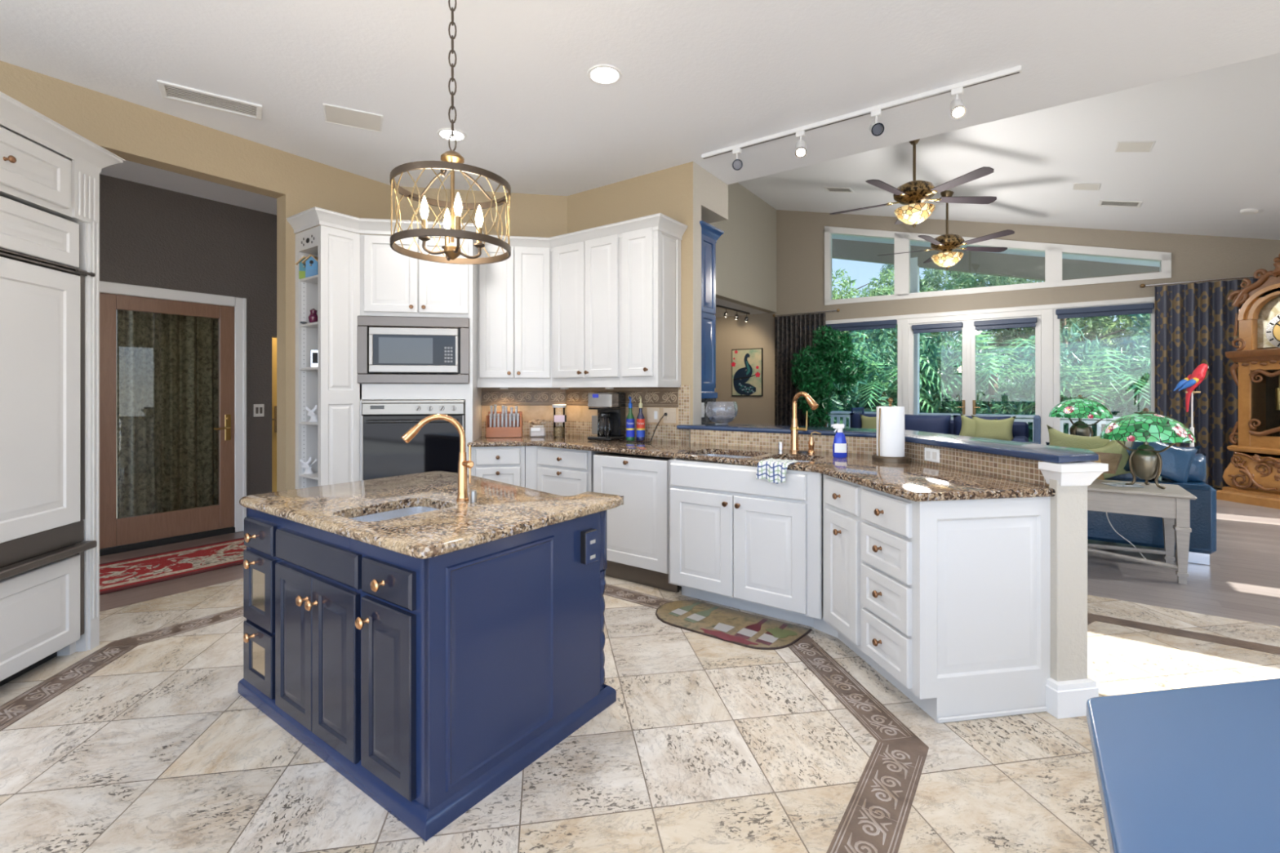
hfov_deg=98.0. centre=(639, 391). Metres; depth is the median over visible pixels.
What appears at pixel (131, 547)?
door sill
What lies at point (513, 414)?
vial
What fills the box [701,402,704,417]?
outlet plate
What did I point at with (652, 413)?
switch plate
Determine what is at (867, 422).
throw pillow
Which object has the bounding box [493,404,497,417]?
vial
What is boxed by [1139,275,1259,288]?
curtain rod
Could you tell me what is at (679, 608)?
bottle
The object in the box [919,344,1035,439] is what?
shrub
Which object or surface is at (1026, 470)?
backsplash
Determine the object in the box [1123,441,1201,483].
throw pillow
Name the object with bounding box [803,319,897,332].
roller shade
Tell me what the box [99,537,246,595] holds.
rug
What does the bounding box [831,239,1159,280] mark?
transom window
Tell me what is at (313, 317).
figurine
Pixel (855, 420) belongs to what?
cushion
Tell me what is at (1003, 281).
tree
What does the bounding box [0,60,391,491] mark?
wall
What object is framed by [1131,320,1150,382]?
tree
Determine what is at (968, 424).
throw pillow
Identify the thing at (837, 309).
curtain rod
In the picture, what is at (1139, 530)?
sofa
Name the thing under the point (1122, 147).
grille
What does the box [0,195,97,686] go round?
refrigerator
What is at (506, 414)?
vial
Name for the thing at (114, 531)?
door
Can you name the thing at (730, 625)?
kitchen mat
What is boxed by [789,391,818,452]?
sink faucet
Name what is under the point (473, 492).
button
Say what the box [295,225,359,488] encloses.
display shelf
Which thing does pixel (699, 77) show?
ceiling
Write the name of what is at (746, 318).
track light
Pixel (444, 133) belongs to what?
recessed light
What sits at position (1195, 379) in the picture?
parrot
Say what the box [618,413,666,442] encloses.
power cord
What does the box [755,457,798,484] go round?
dish towel
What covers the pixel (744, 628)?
bottle
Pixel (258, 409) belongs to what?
light switch
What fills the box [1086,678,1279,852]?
table
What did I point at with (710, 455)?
sink basin
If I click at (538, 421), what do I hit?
snack bag
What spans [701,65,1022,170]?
track light
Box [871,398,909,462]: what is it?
paper towel holder
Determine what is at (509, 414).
vial
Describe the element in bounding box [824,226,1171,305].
window
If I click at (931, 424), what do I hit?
cushion
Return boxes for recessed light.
[436,128,466,141]
[586,64,622,84]
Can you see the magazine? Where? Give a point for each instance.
(1122, 483)
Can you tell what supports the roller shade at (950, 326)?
attached to the wall at (800, 235)
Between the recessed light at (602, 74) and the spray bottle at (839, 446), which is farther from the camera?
the spray bottle at (839, 446)
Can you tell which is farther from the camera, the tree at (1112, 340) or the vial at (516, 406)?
the tree at (1112, 340)
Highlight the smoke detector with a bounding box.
[1240,208,1258,214]
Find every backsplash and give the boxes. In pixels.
[481,387,566,435]
[565,385,689,442]
[690,429,1049,486]
[701,398,715,423]
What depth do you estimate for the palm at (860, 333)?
16.92 m
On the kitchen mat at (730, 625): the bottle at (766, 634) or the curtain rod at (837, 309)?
the bottle at (766, 634)
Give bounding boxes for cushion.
[849,413,876,428]
[904,414,951,434]
[953,415,1010,435]
[1045,441,1155,480]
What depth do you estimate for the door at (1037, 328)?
8.73 m
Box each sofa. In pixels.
[849,413,1028,442]
[1027,441,1216,565]
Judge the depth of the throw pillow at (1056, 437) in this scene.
4.69 m
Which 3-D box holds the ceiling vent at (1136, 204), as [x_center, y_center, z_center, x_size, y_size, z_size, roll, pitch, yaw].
[6.096,-2.388,7.067,0.409,0.111,0.260,0,0,35]
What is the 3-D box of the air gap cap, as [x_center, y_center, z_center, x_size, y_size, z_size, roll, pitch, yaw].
[0.944,0.364,3.727,0.038,0.060,0.037,0,0,-10]
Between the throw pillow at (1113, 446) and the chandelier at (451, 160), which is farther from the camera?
the throw pillow at (1113, 446)
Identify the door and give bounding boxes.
[99,293,234,549]
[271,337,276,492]
[908,320,966,415]
[970,315,1040,416]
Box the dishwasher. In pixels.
[593,452,678,592]
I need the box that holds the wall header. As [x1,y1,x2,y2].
[693,161,728,424]
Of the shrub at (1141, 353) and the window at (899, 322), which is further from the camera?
the shrub at (1141, 353)
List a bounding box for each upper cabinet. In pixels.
[477,245,551,387]
[551,234,632,387]
[620,226,680,387]
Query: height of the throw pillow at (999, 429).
0.420 m
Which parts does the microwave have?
door frame, door glass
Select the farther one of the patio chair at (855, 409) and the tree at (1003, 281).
the tree at (1003, 281)
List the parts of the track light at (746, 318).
rail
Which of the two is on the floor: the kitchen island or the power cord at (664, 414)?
the kitchen island
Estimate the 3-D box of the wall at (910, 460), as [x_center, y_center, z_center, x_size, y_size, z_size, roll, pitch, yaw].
[1.329,0.800,3.449,0.629,1.020,2.426,0,0,-34]
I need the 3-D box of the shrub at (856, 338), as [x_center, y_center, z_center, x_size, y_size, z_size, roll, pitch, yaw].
[8.859,0.145,19.565,5.387,5.319,4.283,0,0,24]
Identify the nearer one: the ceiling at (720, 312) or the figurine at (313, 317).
the figurine at (313, 317)
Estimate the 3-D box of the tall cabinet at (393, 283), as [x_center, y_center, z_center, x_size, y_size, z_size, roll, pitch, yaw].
[-1.885,0.060,4.531,1.075,2.500,0.676,0,0,-10]
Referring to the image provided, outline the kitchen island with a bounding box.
[237,507,616,841]
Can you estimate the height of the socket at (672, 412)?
0.066 m
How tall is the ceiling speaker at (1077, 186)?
0.071 m
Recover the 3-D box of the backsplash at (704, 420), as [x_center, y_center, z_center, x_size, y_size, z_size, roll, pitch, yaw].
[0.538,0.158,4.631,0.030,0.205,0.350,0,0,35]
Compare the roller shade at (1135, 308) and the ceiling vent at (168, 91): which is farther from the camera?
the roller shade at (1135, 308)
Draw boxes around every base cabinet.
[472,446,525,487]
[525,445,601,496]
[668,458,837,637]
[823,474,878,671]
[861,486,1050,723]
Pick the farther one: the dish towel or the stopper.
the stopper
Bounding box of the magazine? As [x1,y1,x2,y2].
[1101,481,1143,487]
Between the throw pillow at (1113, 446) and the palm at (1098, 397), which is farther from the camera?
the palm at (1098, 397)
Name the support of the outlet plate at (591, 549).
attached to the kitchen island
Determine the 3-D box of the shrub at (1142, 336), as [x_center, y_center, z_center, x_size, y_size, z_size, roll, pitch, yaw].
[12.460,0.130,14.676,5.422,5.353,4.310,0,0,-38]
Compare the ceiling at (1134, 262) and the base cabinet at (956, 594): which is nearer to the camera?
the base cabinet at (956, 594)
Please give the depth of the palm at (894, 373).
14.63 m
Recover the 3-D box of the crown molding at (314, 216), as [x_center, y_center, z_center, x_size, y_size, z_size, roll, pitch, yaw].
[-1.139,-1.245,4.337,3.023,0.100,0.763,0,0,-3]
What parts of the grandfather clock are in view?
cornice, moulding, dial plate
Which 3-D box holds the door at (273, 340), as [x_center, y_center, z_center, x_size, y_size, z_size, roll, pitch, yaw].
[-3.963,0.310,6.470,0.114,2.000,0.850,0,0,35]
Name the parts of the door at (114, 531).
handle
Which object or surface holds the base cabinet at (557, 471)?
on the floor
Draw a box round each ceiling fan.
[829,138,996,228]
[879,190,1014,270]
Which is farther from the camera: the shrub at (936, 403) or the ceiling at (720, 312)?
the shrub at (936, 403)
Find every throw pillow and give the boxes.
[859,413,876,428]
[959,413,997,436]
[970,414,1016,440]
[1046,424,1110,449]
[1088,440,1134,479]
[1122,440,1167,447]
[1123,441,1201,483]
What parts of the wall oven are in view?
handle, control panel, control knob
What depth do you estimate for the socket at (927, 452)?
3.04 m
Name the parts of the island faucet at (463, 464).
spout, lever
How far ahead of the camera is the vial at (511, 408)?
4.84 m
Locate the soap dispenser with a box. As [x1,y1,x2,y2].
[808,431,821,453]
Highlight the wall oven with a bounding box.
[361,400,465,480]
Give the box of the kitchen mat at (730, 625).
[655,600,811,649]
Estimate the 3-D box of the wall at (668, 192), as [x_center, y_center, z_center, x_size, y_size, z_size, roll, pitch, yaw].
[-0.849,-0.240,4.923,2.812,3.100,0.681,0,0,11]
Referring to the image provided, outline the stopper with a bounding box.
[797,449,808,453]
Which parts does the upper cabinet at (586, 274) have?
door, door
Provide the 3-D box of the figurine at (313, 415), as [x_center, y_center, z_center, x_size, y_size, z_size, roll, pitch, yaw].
[-2.429,0.162,4.144,0.124,0.125,0.036,0,0,-16]
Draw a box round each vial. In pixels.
[488,413,492,426]
[489,405,493,419]
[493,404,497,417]
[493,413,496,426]
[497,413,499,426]
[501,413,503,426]
[502,405,504,419]
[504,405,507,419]
[505,413,507,426]
[508,413,511,426]
[510,407,512,421]
[512,413,515,426]
[515,405,517,419]
[516,413,519,426]
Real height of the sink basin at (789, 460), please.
0.160 m
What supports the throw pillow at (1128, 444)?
on the sofa at (1139, 530)
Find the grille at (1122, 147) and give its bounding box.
[1115,142,1152,151]
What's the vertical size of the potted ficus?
2.474 m
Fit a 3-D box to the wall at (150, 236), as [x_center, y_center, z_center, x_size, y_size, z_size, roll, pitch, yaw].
[-4.118,-0.240,4.832,0.121,3.100,3.900,0,0,35]
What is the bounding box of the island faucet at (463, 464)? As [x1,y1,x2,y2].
[400,413,474,502]
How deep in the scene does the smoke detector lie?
6.44 m
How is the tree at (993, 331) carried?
on the ground
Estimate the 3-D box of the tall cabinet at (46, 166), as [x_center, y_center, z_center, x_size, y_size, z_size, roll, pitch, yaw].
[-3.015,0.037,2.346,0.738,2.545,1.132,0,0,-10]
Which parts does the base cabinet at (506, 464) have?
drawer, drawer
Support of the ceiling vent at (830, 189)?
in the ceiling at (699, 77)
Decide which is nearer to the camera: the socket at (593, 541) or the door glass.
the socket at (593, 541)
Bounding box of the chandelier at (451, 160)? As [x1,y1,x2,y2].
[390,0,511,264]
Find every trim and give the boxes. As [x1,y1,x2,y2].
[99,280,246,532]
[825,296,1155,444]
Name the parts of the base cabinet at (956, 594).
knob, knob, knob, knob, drawer, drawer, drawer, drawer, panel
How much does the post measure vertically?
1.019 m
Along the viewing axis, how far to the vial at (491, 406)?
4.81 m
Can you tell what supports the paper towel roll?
on the paper towel holder
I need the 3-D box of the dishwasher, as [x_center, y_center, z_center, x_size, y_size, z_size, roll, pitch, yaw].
[0.097,0.877,4.001,0.680,0.865,0.636,0,0,35]
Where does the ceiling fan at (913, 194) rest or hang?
hanging from the ceiling at (699, 77)
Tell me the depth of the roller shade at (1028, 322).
8.90 m
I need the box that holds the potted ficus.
[789,324,866,426]
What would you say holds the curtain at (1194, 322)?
hanging from the curtain rod at (1142, 286)
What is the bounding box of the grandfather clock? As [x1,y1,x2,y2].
[1216,253,1279,509]
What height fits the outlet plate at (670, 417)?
0.120 m
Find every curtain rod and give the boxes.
[772,308,839,317]
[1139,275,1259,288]
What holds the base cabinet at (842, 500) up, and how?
on the floor
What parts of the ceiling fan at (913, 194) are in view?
blade, blade, blade arm, blade, blade arm, lamp shade, blade arm, blade arm, blade, blade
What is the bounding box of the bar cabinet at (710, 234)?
[699,220,724,398]
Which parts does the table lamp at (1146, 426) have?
shade arm, leg, lamp shade, leg, shade arm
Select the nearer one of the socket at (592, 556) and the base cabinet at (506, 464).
the socket at (592, 556)
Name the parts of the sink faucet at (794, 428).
lever, spout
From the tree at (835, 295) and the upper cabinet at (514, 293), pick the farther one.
the tree at (835, 295)
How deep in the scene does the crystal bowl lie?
4.27 m
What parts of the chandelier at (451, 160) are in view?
candle bulb, hanger arm, candle arm, hanger arm, candle arm, candle bulb, candle arm, candle bulb, candle arm, candle bulb, hanger arm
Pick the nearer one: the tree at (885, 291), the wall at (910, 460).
the wall at (910, 460)
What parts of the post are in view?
moulding, cap moulding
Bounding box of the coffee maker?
[587,392,625,440]
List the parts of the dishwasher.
kick plate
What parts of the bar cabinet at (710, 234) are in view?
panel, rail, crown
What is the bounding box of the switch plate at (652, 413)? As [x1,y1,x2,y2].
[646,407,658,422]
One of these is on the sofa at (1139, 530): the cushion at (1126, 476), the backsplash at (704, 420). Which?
the cushion at (1126, 476)
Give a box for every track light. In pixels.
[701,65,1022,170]
[715,305,750,321]
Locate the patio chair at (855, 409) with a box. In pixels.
[851,407,864,413]
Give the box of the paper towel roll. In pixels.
[876,406,904,457]
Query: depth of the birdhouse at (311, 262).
4.12 m
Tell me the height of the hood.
0.738 m
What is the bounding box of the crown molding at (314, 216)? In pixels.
[286,206,687,251]
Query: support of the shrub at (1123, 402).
on the ground
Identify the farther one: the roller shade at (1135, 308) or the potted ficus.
the potted ficus
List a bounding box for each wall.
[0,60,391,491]
[99,173,276,496]
[391,161,693,443]
[706,209,1279,425]
[709,182,776,313]
[910,460,1077,487]
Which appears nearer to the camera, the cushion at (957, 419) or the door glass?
the door glass
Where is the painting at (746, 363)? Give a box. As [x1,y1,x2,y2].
[731,347,762,396]
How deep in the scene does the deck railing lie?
10.92 m
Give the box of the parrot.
[1173,363,1209,412]
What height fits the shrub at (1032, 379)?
4.562 m
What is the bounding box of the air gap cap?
[777,441,783,450]
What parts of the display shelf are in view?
shelf, shelf, shelf, shelf, shelf, panel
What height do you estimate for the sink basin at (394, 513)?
0.160 m
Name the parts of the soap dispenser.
spout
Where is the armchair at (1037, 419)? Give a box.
[1033,415,1040,444]
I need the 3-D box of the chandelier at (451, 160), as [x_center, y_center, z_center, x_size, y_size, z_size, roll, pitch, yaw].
[-0.743,-1.162,2.202,0.452,1.275,0.452,0,0,-10]
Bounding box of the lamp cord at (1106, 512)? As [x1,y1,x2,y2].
[1106,511,1146,559]
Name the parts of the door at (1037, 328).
handle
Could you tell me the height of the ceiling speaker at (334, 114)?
0.008 m
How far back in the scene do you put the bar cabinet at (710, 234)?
4.57 m
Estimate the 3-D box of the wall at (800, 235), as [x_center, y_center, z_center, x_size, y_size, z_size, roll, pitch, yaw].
[4.583,-1.190,9.975,10.400,5.000,0.162,0,0,35]
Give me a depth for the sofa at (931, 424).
8.58 m
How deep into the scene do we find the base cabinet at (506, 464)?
4.36 m
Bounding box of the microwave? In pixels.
[356,315,469,383]
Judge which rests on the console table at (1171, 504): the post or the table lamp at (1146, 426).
the table lamp at (1146, 426)
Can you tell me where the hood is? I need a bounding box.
[1237,283,1279,350]
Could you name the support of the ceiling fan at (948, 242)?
hanging from the ceiling at (699, 77)
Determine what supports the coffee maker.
on the countertop at (916, 482)
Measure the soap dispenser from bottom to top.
0.141 m
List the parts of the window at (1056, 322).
pane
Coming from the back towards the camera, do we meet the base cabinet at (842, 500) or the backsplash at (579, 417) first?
the backsplash at (579, 417)
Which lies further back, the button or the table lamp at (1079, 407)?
the table lamp at (1079, 407)
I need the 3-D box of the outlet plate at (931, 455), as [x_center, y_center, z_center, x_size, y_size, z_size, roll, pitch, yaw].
[1.583,0.344,3.016,0.009,0.072,0.120,0,0,-10]
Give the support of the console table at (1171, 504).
on the floor
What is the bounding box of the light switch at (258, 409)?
[253,404,264,417]
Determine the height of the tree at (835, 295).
9.490 m
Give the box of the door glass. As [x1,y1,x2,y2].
[116,310,217,518]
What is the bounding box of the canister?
[551,404,566,436]
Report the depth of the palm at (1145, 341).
12.55 m
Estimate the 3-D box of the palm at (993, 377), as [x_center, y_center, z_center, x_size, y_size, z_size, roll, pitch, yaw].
[9.331,0.456,14.643,4.180,4.161,4.178,0,0,12]
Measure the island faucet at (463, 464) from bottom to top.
0.362 m
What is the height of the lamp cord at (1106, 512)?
0.576 m
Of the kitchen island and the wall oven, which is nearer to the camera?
the kitchen island
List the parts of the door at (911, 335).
handle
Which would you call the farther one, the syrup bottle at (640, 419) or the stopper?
the syrup bottle at (640, 419)
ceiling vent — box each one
[156,80,262,120]
[823,186,854,193]
[1097,200,1142,208]
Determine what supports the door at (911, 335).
in the wall at (800, 235)
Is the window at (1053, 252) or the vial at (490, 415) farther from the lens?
the window at (1053, 252)
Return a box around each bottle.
[626,396,634,440]
[636,396,644,440]
[667,601,700,616]
[683,606,718,622]
[734,618,768,639]
[755,623,788,645]
[831,423,847,457]
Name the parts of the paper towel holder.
rod, rod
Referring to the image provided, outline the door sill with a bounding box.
[99,526,235,555]
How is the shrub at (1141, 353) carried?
on the ground
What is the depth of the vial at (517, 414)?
4.82 m
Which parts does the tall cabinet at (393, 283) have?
door, door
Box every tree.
[831,268,873,363]
[840,266,973,373]
[855,273,992,386]
[878,263,1015,377]
[952,278,1122,384]
[970,274,1146,389]
[1060,313,1150,370]
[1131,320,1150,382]
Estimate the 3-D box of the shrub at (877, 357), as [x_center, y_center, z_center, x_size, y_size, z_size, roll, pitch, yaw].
[6.780,0.302,18.712,5.034,4.970,4.002,0,0,33]
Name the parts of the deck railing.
rail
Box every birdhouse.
[295,255,306,279]
[302,253,318,277]
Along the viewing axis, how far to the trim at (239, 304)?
5.18 m
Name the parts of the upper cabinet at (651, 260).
door, panel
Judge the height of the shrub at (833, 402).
4.323 m
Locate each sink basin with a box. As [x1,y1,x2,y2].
[349,506,439,521]
[681,453,752,466]
[789,459,810,462]
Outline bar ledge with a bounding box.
[676,422,1098,463]
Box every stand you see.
[1090,452,1122,479]
[1185,391,1200,446]
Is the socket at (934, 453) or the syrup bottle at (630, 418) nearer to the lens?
the socket at (934, 453)
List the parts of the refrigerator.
grille panel, door, freezer drawer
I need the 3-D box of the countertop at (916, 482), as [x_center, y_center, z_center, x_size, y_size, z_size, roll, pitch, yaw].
[0.259,0.412,3.743,4.136,0.035,1.290,0,0,42]
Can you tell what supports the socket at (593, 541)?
attached to the kitchen island
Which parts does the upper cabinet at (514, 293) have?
door, door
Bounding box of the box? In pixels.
[529,425,545,436]
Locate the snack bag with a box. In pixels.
[528,418,547,425]
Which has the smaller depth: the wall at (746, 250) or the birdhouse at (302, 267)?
the birdhouse at (302, 267)
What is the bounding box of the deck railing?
[826,411,1119,441]
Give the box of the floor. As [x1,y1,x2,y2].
[0,488,1279,852]
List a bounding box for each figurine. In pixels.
[299,308,318,324]
[299,457,317,474]
[305,404,318,422]
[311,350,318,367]
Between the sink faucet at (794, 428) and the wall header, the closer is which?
the sink faucet at (794, 428)
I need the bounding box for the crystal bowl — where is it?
[705,401,737,424]
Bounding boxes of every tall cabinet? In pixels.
[0,91,125,656]
[360,234,481,480]
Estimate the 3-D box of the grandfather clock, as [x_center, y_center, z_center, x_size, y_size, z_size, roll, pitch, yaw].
[7.395,-0.128,6.261,0.569,2.875,1.160,0,0,-10]
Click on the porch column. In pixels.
(914, 268)
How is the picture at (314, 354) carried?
attached to the picture frame at (314, 353)
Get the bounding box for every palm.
[827,332,890,385]
[833,356,957,413]
[920,330,1093,413]
[1010,349,1150,436]
[1105,338,1150,399]
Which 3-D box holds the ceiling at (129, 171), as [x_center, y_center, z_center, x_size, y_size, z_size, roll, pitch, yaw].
[-4.499,-1.775,3.618,2.164,0.070,8.514,0,0,35]
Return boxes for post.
[1038,461,1108,719]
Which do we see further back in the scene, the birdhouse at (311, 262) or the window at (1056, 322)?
the window at (1056, 322)
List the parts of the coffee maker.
carafe lid and handle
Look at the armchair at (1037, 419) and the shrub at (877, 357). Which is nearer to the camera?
the armchair at (1037, 419)
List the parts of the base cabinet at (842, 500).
knob, knob, drawer, door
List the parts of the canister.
lid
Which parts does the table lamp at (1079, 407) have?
leg, lamp shade, leg, shade arm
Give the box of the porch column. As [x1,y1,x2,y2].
[910,257,919,414]
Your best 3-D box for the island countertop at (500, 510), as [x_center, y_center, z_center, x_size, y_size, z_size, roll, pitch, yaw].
[-0.895,0.470,2.406,1.394,0.035,1.010,0,0,35]
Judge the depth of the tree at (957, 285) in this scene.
23.34 m
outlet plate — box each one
[585,529,598,564]
[663,408,675,423]
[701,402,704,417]
[924,447,939,462]
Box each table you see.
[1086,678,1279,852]
[1087,479,1196,584]
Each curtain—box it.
[774,312,825,426]
[1155,278,1257,488]
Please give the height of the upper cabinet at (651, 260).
1.205 m
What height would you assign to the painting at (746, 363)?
0.985 m
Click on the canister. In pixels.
(557, 431)
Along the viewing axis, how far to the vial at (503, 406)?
4.82 m
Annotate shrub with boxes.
[826,342,919,426]
[827,394,844,426]
[828,324,1017,427]
[832,328,962,411]
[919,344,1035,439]
[978,335,1067,439]
[980,321,1150,442]
[1021,313,1150,433]
[1135,345,1150,392]
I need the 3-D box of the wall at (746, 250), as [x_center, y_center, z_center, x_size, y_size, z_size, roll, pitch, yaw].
[0.851,-2.690,8.651,0.150,2.200,6.322,0,0,35]
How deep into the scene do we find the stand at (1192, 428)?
6.29 m
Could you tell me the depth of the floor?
2.05 m
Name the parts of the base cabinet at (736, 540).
door, knob, knob, door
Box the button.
[470,489,476,502]
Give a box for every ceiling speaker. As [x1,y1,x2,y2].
[322,103,382,133]
[1072,182,1101,191]
[1114,141,1155,152]
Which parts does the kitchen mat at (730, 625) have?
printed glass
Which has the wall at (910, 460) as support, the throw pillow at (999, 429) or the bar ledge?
the bar ledge
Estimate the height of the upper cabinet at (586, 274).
1.205 m
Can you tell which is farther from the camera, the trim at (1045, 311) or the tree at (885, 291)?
the tree at (885, 291)
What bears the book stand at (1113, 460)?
on the console table at (1171, 504)
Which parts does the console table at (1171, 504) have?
leg, leg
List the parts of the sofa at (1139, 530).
frame, armrest, leg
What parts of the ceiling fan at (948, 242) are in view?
blade, blade, blade, lamp shade, blade, blade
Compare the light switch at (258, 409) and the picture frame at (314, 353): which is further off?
the light switch at (258, 409)
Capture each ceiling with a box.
[0,0,1279,239]
[99,160,276,215]
[714,297,768,317]
[831,234,1159,266]
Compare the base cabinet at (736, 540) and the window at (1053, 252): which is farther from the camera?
the window at (1053, 252)
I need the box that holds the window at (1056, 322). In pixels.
[1053,302,1155,431]
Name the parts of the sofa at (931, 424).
frame, armrest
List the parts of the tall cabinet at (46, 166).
knob, door, crown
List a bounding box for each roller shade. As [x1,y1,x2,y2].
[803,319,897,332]
[911,322,963,333]
[973,317,1037,330]
[1055,302,1154,319]
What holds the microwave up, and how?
in the tall cabinet at (393, 283)
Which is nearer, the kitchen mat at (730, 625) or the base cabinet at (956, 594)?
the base cabinet at (956, 594)
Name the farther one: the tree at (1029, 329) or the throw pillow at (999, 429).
the tree at (1029, 329)
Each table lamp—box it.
[1048,395,1113,436]
[1099,408,1195,488]
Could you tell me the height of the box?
0.096 m
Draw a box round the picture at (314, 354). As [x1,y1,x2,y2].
[312,352,317,363]
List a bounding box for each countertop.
[239,471,623,559]
[466,435,1055,502]
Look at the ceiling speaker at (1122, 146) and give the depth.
5.47 m
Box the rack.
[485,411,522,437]
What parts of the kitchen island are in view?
knob, knob, knob, glazed door, glazed door, drawer, door, knob, knob, door, knob, knob, door, drawer, panel, carved post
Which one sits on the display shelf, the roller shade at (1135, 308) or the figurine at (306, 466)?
the figurine at (306, 466)
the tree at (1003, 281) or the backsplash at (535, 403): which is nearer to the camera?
the backsplash at (535, 403)
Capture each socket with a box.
[590,538,595,544]
[590,554,595,559]
[671,411,674,419]
[925,450,929,458]
[932,451,936,459]
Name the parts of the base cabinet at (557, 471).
drawer, door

